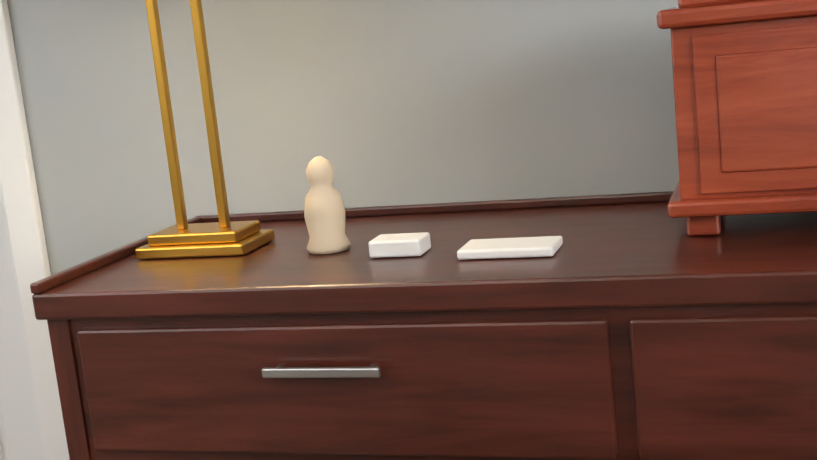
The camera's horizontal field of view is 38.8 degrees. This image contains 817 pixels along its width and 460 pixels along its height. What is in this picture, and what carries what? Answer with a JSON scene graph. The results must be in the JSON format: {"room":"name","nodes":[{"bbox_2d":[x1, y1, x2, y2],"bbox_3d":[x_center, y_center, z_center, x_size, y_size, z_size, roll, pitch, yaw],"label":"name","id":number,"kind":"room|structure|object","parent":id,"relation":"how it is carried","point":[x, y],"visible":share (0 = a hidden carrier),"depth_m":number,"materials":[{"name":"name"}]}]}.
{"room":"bedroom","nodes":[
{"label":"bedroom","id":0,"kind":"room"},
{"bbox_2d":[7,0,678,274],"bbox_3d":[0.307,-0.522,1.725,2.185,2.450,0.140,-3,11,18],"label":"wall","id":1,"kind":"structure","parent":0,"point":[389,102],"depth_m":1.85,"materials":[{"name":"grey paint"}]},
{"bbox_3d":[-0.525,1.147,0.181,6.590,0.100,4.180,-3,11,18],"label":"floor","id":2,"kind":"structure","parent":0,"visible":0},
{"bbox_2d":[30,191,816,459],"bbox_3d":[0.326,0.369,1.538,1.490,0.769,0.485,-3,11,18],"label":"dresser","id":3,"kind":"object","parent":2,"relation":"on","point":[635,326],"visible":0.88,"depth_m":1.37,"materials":[{"name":"brown wood"}]},
{"bbox_2d":[135,0,274,258],"bbox_3d":[-0.326,-0.306,1.615,0.430,0.683,0.190,-3,11,18],"label":"lamp","id":4,"kind":"object","parent":3,"relation":"on","point":[183,238],"visible":1,"depth_m":1.64,"materials":[{"name":"gold metal"}]},
{"bbox_2d":[304,156,349,254],"bbox_3d":[-0.114,-0.035,1.564,0.060,0.128,0.060,-3,11,18],"label":"figurine","id":5,"kind":"object","parent":3,"relation":"on","point":[324,212],"visible":1,"depth_m":1.55,"materials":[{"name":"beige ceramic"}]},
{"bbox_2d":[368,232,430,257],"bbox_3d":[-0.011,0.019,1.501,0.070,0.022,0.050,-3,11,18],"label":"trinket box","id":6,"kind":"object","parent":3,"relation":"on","point":[399,245],"visible":0.98,"depth_m":1.48,"materials":[{"name":"white ceramic"}]},
{"bbox_2d":[457,236,562,259],"bbox_3d":[0.126,0.022,1.438,0.120,0.012,0.070,-3,11,18],"label":"tray","id":7,"kind":"object","parent":3,"relation":"on","point":[542,246],"visible":1,"depth_m":1.42,"materials":[{"name":"white ceramic"}]},
{"bbox_2d":[656,0,816,235],"bbox_3d":[0.546,-0.158,1.413,0.450,0.289,0.205,-3,11,18],"label":"jewelry box","id":8,"kind":"object","parent":3,"relation":"on","point":[745,83],"visible":1,"depth_m":1.36,"materials":[{"name":"brown wood"}]},
{"bbox_3d":[-1.137,-1.435,1.979,0.639,0.460,0.140,-3,11,18],"label":"wall","id":9,"kind":"structure","parent":0,"visible":0},
{"bbox_2d":[0,190,44,459],"bbox_3d":[-1.020,-0.223,2.175,0.611,1.948,0.040,-3,11,18],"label":"closet door","id":10,"kind":"structure","parent":9,"relation":"in","point":[20,436],"depth_m":2.18,"materials":[{"name":"white paint"}]},
{"bbox_2d":[0,0,69,459],"bbox_3d":[-1.019,-0.266,2.183,0.767,2.054,0.167,-3,11,18],"label":"door frame","id":11,"kind":"structure","parent":9,"relation":"attached to","point":[23,220],"depth_m":2.05,"materials":[{"name":"white paint"}]}
]}

